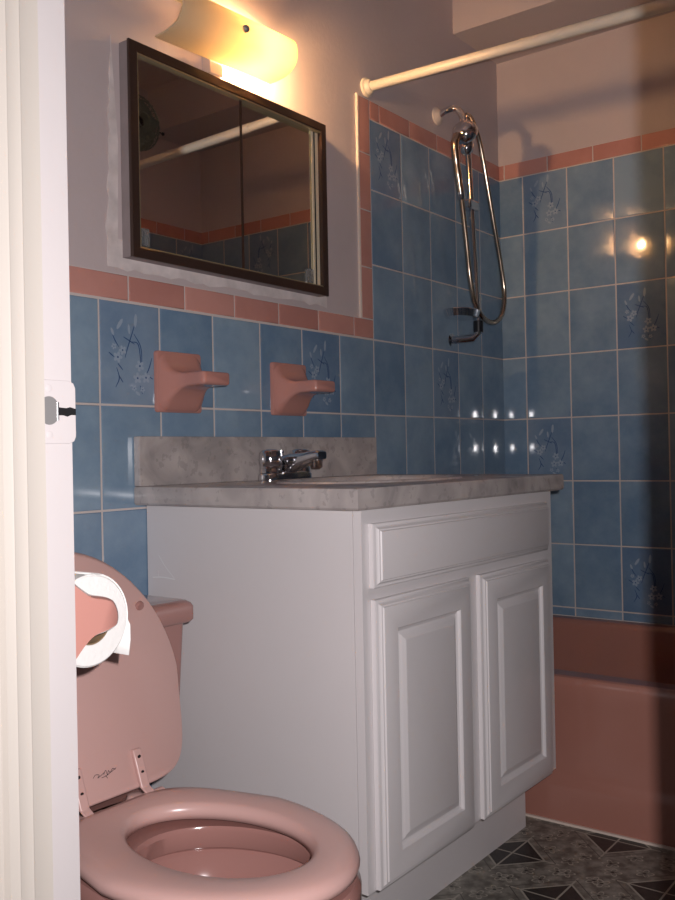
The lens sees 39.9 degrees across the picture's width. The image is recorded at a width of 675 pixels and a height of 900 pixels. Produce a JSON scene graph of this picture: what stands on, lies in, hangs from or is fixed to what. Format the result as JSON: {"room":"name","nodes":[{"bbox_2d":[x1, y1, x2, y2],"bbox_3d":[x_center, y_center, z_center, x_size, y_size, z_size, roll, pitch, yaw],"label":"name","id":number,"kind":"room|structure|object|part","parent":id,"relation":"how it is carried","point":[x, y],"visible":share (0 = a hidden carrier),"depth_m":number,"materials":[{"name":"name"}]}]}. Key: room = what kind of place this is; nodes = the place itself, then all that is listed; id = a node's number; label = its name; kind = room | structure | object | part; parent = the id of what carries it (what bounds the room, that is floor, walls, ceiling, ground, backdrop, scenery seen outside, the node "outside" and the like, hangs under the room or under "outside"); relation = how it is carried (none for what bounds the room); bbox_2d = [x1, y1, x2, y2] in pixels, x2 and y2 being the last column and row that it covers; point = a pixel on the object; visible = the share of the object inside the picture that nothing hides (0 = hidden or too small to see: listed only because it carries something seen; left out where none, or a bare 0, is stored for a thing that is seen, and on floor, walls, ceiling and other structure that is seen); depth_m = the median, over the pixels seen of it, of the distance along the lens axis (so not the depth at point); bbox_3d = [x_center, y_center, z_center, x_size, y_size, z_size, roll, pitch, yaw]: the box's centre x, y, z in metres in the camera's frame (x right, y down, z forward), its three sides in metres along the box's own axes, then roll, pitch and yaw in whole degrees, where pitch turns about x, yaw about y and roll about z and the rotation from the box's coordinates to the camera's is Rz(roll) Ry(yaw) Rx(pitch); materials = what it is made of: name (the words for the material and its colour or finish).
{"room":"bathroom","nodes":[
{"label":"bathroom","id":0,"kind":"room"},
{"bbox_2d":[64,0,504,786],"bbox_3d":[-0.181,-0.281,2.206,0.107,2.340,2.510,-1,0,37],"label":"wall","id":1,"kind":"structure","parent":0,"point":[381,332],"depth_m":2.35,"materials":[{"name":"tile"}]},
{"bbox_2d":[111,314,149,395],"bbox_3d":[-0.404,-0.187,1.819,0.001,0.161,0.097,-1,0,37],"label":"print","id":2,"kind":"object","parent":1,"relation":"attached to","point":[130,333],"depth_m":1.82,"materials":[{"name":"blue tile"}]},
{"bbox_2d":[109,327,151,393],"bbox_3d":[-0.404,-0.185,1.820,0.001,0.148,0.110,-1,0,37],"label":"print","id":3,"kind":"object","parent":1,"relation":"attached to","point":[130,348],"depth_m":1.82,"materials":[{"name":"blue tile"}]},
{"bbox_2d":[154,350,228,412],"bbox_3d":[-0.284,-0.140,1.881,0.116,0.124,0.124,-1,0,37],"label":"holder","id":4,"kind":"object","parent":1,"relation":"attached to","point":[181,385],"visible":1,"depth_m":1.86,"materials":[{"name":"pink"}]},
{"bbox_3d":[-0.327,-0.139,1.913,0.010,0.124,0.124,-1,0,37],"label":"plate","id":5,"kind":"part","parent":4,"relation":"part of","materials":[{"name":"pink ceramic"}]},
{"bbox_2d":[119,38,328,296],"bbox_3d":[-0.224,-0.588,2.053,0.032,0.423,0.623,-1,0,37],"label":"medicine cabinet","id":6,"kind":"object","parent":1,"relation":"attached to","point":[221,178],"visible":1,"depth_m":2.00,"materials":[{"name":"mirror"}]},
{"bbox_3d":[-0.378,-0.417,1.827,0.006,0.034,0.019,-1,0,37],"label":"finger pull","id":7,"kind":"part","parent":6,"relation":"part of","materials":[{"name":"white plastic"}]},
{"bbox_3d":[-0.304,-0.586,1.939,0.004,0.377,0.296,-1,0,37],"label":"mirror door","id":8,"kind":"part","parent":6,"relation":"part of","materials":[{"name":"clear glass"}]},
{"bbox_3d":[-0.148,-0.588,2.157,0.004,0.377,0.273,-1,0,37],"label":"mirror door","id":9,"kind":"part","parent":6,"relation":"part of","materials":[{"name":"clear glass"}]},
{"bbox_3d":[-0.066,-0.422,2.253,0.006,0.034,0.019,-1,0,37],"label":"finger pull","id":10,"kind":"part","parent":6,"relation":"part of","materials":[{"name":"white plastic"}]},
{"bbox_2d":[155,0,297,83],"bbox_3d":[-0.234,-0.870,1.974,0.121,0.128,0.353,-1,0,37],"label":"wall lamp","id":11,"kind":"object","parent":1,"relation":"attached to","point":[220,35],"visible":0.98,"depth_m":1.95,"materials":[{"name":"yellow glass"}]},
{"bbox_3d":[-0.272,-0.863,2.004,0.025,0.115,0.040,-1,2,37],"label":"mounting plate","id":12,"kind":"part","parent":11,"relation":"part of","materials":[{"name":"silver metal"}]},
{"bbox_3d":[-0.190,-0.880,1.942,0.010,0.015,0.015,-1,2,37],"label":"shade knob","id":13,"kind":"part","parent":11,"relation":"part of","materials":[{"name":"silver metal"}]},
{"bbox_2d":[134,436,376,486],"bbox_3d":[-0.147,0.019,2.141,0.017,0.098,0.815,-1,0,37],"label":"backsplash","id":14,"kind":"structure","parent":1,"relation":"attached to","point":[158,460],"depth_m":2.00,"materials":[{"name":"stone"}]},
{"bbox_2d":[270,362,334,415],"bbox_3d":[-0.072,-0.143,2.164,0.116,0.123,0.123,-1,0,37],"label":"holder","id":15,"kind":"object","parent":1,"relation":"attached to","point":[291,391],"visible":1,"depth_m":2.15,"materials":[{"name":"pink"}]},
{"bbox_3d":[-0.115,-0.142,2.196,0.010,0.123,0.123,-1,0,37],"label":"plate","id":16,"kind":"part","parent":15,"relation":"part of","materials":[{"name":"pink ceramic"}]},
{"bbox_2d":[310,341,333,404],"bbox_3d":[-0.038,-0.192,2.306,0.001,0.161,0.097,-1,0,37],"label":"print","id":17,"kind":"object","parent":1,"relation":"attached to","point":[321,352],"depth_m":2.31,"materials":[{"name":"blue tile"}]},
{"bbox_2d":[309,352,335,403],"bbox_3d":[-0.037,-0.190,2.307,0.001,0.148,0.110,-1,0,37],"label":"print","id":18,"kind":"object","parent":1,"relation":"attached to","point":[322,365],"depth_m":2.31,"materials":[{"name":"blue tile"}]},
{"bbox_2d":[376,131,395,189],"bbox_3d":[0.133,-0.799,2.553,0.001,0.161,0.097,-1,0,37],"label":"print","id":19,"kind":"object","parent":1,"relation":"attached to","point":[385,140],"depth_m":2.55,"materials":[{"name":"blue tile"}]},
{"bbox_2d":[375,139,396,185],"bbox_3d":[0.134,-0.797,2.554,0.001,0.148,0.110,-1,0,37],"label":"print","id":20,"kind":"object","parent":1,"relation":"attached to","point":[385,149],"depth_m":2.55,"materials":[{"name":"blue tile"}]},
{"bbox_2d":[438,358,454,410],"bbox_3d":[0.328,-0.197,2.793,0.001,0.161,0.097,-1,0,37],"label":"print","id":21,"kind":"object","parent":1,"relation":"attached to","point":[446,366],"depth_m":2.79,"materials":[{"name":"blue tile"}]},
{"bbox_2d":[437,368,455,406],"bbox_3d":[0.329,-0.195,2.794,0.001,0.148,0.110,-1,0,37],"label":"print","id":22,"kind":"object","parent":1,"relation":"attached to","point":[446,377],"depth_m":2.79,"materials":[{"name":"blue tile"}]},
{"bbox_2d":[432,105,506,346],"bbox_3d":[0.406,-0.670,2.799,0.150,0.717,0.318,-1,0,37],"label":"shower","id":23,"kind":"object","parent":1,"relation":"attached to","point":[464,134],"visible":1,"depth_m":2.75,"materials":[{"name":"silver metal"}]},
{"bbox_3d":[0.341,-0.982,2.758,0.097,0.078,0.027,-1,0,27],"label":"shower arm","id":24,"kind":"part","parent":23,"relation":"part of","materials":[{"name":"silver metal"}]},
{"bbox_3d":[0.347,-0.826,2.676,0.029,0.169,0.054,-1,0,37],"label":"handle","id":25,"kind":"part","parent":23,"relation":"part of","materials":[{"name":"silver metal"}]},
{"bbox_2d":[443,307,480,320],"bbox_3d":[0.369,-0.402,2.755,0.100,0.022,0.140,-1,0,37],"label":"soap tray","id":26,"kind":"object","parent":23,"relation":"on","point":[455,313],"depth_m":2.72,"materials":[{"name":"silver metal"}]},
{"bbox_3d":[0.404,-0.636,2.769,0.017,0.509,0.059,-1,0,37],"label":"slide rail","id":27,"kind":"part","parent":23,"relation":"part of","materials":[{"name":"silver metal"}]},
{"bbox_2d":[360,0,674,97],"bbox_3d":[0.652,-0.965,2.060,1.440,0.089,0.052,-1,0,37],"label":"shower rod","id":28,"kind":"object","parent":1,"relation":"attached to","point":[367,85],"visible":1,"depth_m":2.20,"materials":[{"name":"white metal"}]},
{"bbox_2d":[429,816,674,899],"bbox_3d":[0.487,0.895,0.902,2.700,0.050,3.810,-1,0,37],"label":"floor","id":29,"kind":"structure","parent":0,"point":[545,860],"depth_m":1.94,"materials":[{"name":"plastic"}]},
{"bbox_2d":[74,552,361,899],"bbox_3d":[-0.304,0.516,1.279,0.779,0.742,0.577,-1,0,37],"label":"toilet","id":30,"kind":"object","parent":29,"relation":"on","point":[138,841],"visible":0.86,"depth_m":1.27,"materials":[{"name":"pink ceramic"}]},
{"bbox_3d":[-0.368,0.316,1.322,0.118,0.338,0.356,-1,0,37],"label":"lid","id":31,"kind":"part","parent":30,"relation":"part of","materials":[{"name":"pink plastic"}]},
{"bbox_3d":[-0.516,0.279,1.436,0.259,0.039,0.577,-1,0,37],"label":"tank lid","id":32,"kind":"part","parent":30,"relation":"part of","materials":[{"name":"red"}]},
{"bbox_3d":[-0.519,0.420,1.439,0.240,0.244,0.561,-1,0,37],"label":"tank","id":33,"kind":"part","parent":30,"relation":"part of","materials":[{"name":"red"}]},
{"bbox_3d":[-0.154,0.495,1.163,0.396,0.024,0.316,-1,0,37],"label":"seat","id":34,"kind":"part","parent":30,"relation":"part of","materials":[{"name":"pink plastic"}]},
{"bbox_3d":[-0.207,0.700,1.205,0.543,0.371,0.308,-1,0,37],"label":"bowl","id":35,"kind":"part","parent":30,"relation":"part of","materials":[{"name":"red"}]},
{"bbox_2d":[147,491,555,899],"bbox_3d":[0.069,0.492,1.975,0.542,0.783,0.744,-1,0,37],"label":"vanity cabinet","id":36,"kind":"object","parent":29,"relation":"on","point":[386,674],"visible":0.94,"depth_m":1.68,"materials":[{"name":"white wood"}]},
{"bbox_3d":[-0.165,0.495,1.696,0.503,0.783,0.016,-1,0,37],"label":"panel","id":37,"kind":"part","parent":36,"relation":"part of","materials":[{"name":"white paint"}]},
{"bbox_2d":[134,474,563,510],"bbox_3d":[0.069,0.127,1.991,0.538,0.136,0.835,-1,0,37],"label":"countertop","id":38,"kind":"structure","parent":36,"relation":"on","point":[377,491],"depth_m":1.71,"materials":[{"name":"stone"}]},
{"bbox_2d":[259,449,326,480],"bbox_3d":[-0.083,0.032,2.042,0.128,0.069,0.156,-1,0,37],"label":"faucet","id":39,"kind":"object","parent":38,"relation":"on","point":[275,466],"visible":1,"depth_m":2.01,"materials":[{"name":"silver metal"}]},
{"bbox_3d":[-0.146,0.024,2.025,0.048,0.051,0.048,-1,0,37],"label":"handle","id":40,"kind":"part","parent":39,"relation":"part of","materials":[{"name":"silver metal"}]},
{"bbox_3d":[-0.115,0.057,2.066,0.048,0.020,0.156,-1,0,37],"label":"plate","id":41,"kind":"part","parent":39,"relation":"part of","materials":[{"name":"silver metal"}]},
{"bbox_3d":[-0.085,0.023,2.107,0.048,0.051,0.048,-1,0,37],"label":"handle","id":42,"kind":"part","parent":39,"relation":"part of","materials":[{"name":"silver metal"}]},
{"bbox_3d":[-0.081,0.029,2.040,0.122,0.054,0.044,-1,0,37],"label":"spout","id":43,"kind":"part","parent":39,"relation":"part of","materials":[{"name":"silver metal"}]},
{"bbox_2d":[276,474,462,483],"bbox_3d":[0.075,0.127,1.967,0.341,0.136,0.488,-1,0,37],"label":"basin","id":44,"kind":"object","parent":38,"relation":"in","point":[370,479],"depth_m":2.04,"materials":[{"name":"ceramic"}]},
{"bbox_3d":[0.163,0.488,1.665,0.019,0.480,0.319,-1,0,37],"label":"door","id":45,"kind":"part","parent":36,"relation":"part of","materials":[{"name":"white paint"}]},
{"bbox_3d":[0.168,0.488,1.662,0.008,0.359,0.198,-1,0,37],"label":"raised panel","id":46,"kind":"part","parent":36,"relation":"part of","materials":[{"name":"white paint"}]},
{"bbox_3d":[0.262,0.412,1.830,0.017,0.633,0.743,-1,0,37],"label":"frame","id":47,"kind":"part","parent":36,"relation":"part of","materials":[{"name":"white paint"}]},
{"bbox_3d":[0.265,0.173,1.811,0.019,0.107,0.685,-1,0,37],"label":"drawer","id":48,"kind":"part","parent":36,"relation":"part of","materials":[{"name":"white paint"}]},
{"bbox_3d":[0.381,0.485,1.955,0.019,0.480,0.320,-1,0,37],"label":"door","id":49,"kind":"part","parent":36,"relation":"part of","materials":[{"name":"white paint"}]},
{"bbox_3d":[0.386,0.485,1.952,0.008,0.359,0.199,-1,0,37],"label":"raised panel","id":50,"kind":"part","parent":36,"relation":"part of","materials":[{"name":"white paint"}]},
{"bbox_2d":[525,615,674,850],"bbox_3d":[0.912,0.696,2.356,1.427,0.346,0.760,-1,0,37],"label":"bathtub","id":51,"kind":"object","parent":29,"relation":"on","point":[613,775],"visible":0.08,"depth_m":2.14,"materials":[{"name":"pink ceramic"}]},
{"bbox_2d":[452,0,674,63],"bbox_3d":[1.018,-1.387,2.559,1.440,0.173,0.288,-1,0,37],"label":"ceiling","id":52,"kind":"structure","parent":0,"point":[481,24],"depth_m":2.81,"materials":[{"name":"grey paint"}]},
{"bbox_2d":[496,11,674,625],"bbox_3d":[1.193,-0.306,2.676,1.540,2.340,0.107,-1,0,37],"label":"wall","id":53,"kind":"structure","parent":0,"point":[586,126],"depth_m":2.90,"materials":[{"name":"tile"}]},
{"bbox_2d":[530,174,557,223],"bbox_3d":[0.666,-0.807,3.001,0.097,0.161,0.001,-1,0,37],"label":"print","id":54,"kind":"object","parent":53,"relation":"attached to","point":[543,187],"depth_m":3.00,"materials":[{"name":"blue tile"}]},
{"bbox_2d":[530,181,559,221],"bbox_3d":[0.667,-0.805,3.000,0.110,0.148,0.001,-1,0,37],"label":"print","id":55,"kind":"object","parent":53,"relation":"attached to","point":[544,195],"depth_m":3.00,"materials":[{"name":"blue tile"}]},
{"bbox_2d":[535,425,562,473],"bbox_3d":[0.682,-0.001,2.997,0.097,0.161,0.001,-1,0,37],"label":"print","id":56,"kind":"object","parent":53,"relation":"attached to","point":[548,438],"depth_m":3.00,"materials":[{"name":"blue tile"}]},
{"bbox_2d":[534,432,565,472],"bbox_3d":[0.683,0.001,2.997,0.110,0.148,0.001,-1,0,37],"label":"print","id":57,"kind":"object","parent":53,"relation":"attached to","point":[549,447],"depth_m":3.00,"materials":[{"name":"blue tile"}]},
{"bbox_2d":[624,288,656,340],"bbox_3d":[0.918,-0.410,2.816,0.097,0.161,0.001,-1,0,37],"label":"print","id":58,"kind":"object","parent":53,"relation":"attached to","point":[640,304],"depth_m":2.82,"materials":[{"name":"blue tile"}]},
{"bbox_2d":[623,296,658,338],"bbox_3d":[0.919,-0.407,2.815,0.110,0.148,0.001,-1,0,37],"label":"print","id":59,"kind":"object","parent":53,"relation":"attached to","point":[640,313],"depth_m":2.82,"materials":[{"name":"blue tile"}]},
{"bbox_2d":[630,555,662,607],"bbox_3d":[0.933,0.396,2.812,0.097,0.161,0.001,-1,0,37],"label":"print","id":60,"kind":"object","parent":53,"relation":"attached to","point":[646,571],"depth_m":2.81,"materials":[{"name":"blue tile"}]},
{"bbox_2d":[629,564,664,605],"bbox_3d":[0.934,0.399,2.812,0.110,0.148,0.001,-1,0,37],"label":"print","id":61,"kind":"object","parent":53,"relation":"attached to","point":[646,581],"depth_m":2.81,"materials":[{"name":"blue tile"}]},
{"bbox_3d":[-0.290,-0.285,0.787,1.440,2.340,0.111,-1,0,37],"label":"wall","id":62,"kind":"structure","parent":0,"visible":0},
{"bbox_2d":[0,0,79,899],"bbox_3d":[-0.045,-0.181,0.603,0.724,2.120,0.138,-1,0,37],"label":"door frame","id":63,"kind":"structure","parent":62,"relation":"in","point":[40,847],"depth_m":0.79,"materials":[{"name":"grey paint"}]},
{"bbox_3d":[-0.246,-0.034,0.819,0.001,0.056,0.038,-1,0,37],"label":"strike plate","id":64,"kind":"part","parent":63,"relation":"part of","materials":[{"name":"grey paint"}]},
{"bbox_2d":[75,584,117,658],"bbox_3d":[-0.318,0.160,0.948,0.175,0.148,0.104,-1,0,37],"label":"paper holder","id":65,"kind":"object","parent":62,"relation":"attached to","point":[95,615],"visible":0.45,"depth_m":0.91,"materials":[{"name":"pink ceramic"}]},
{"bbox_2d":[75,571,130,667],"bbox_3d":[-0.293,0.175,0.983,0.110,0.096,0.098,-1,0,37],"label":"toilet roll","id":66,"kind":"object","parent":65,"relation":"on","point":[117,639],"visible":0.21,"depth_m":0.96,"materials":[{"name":"white paper"}]}
]}

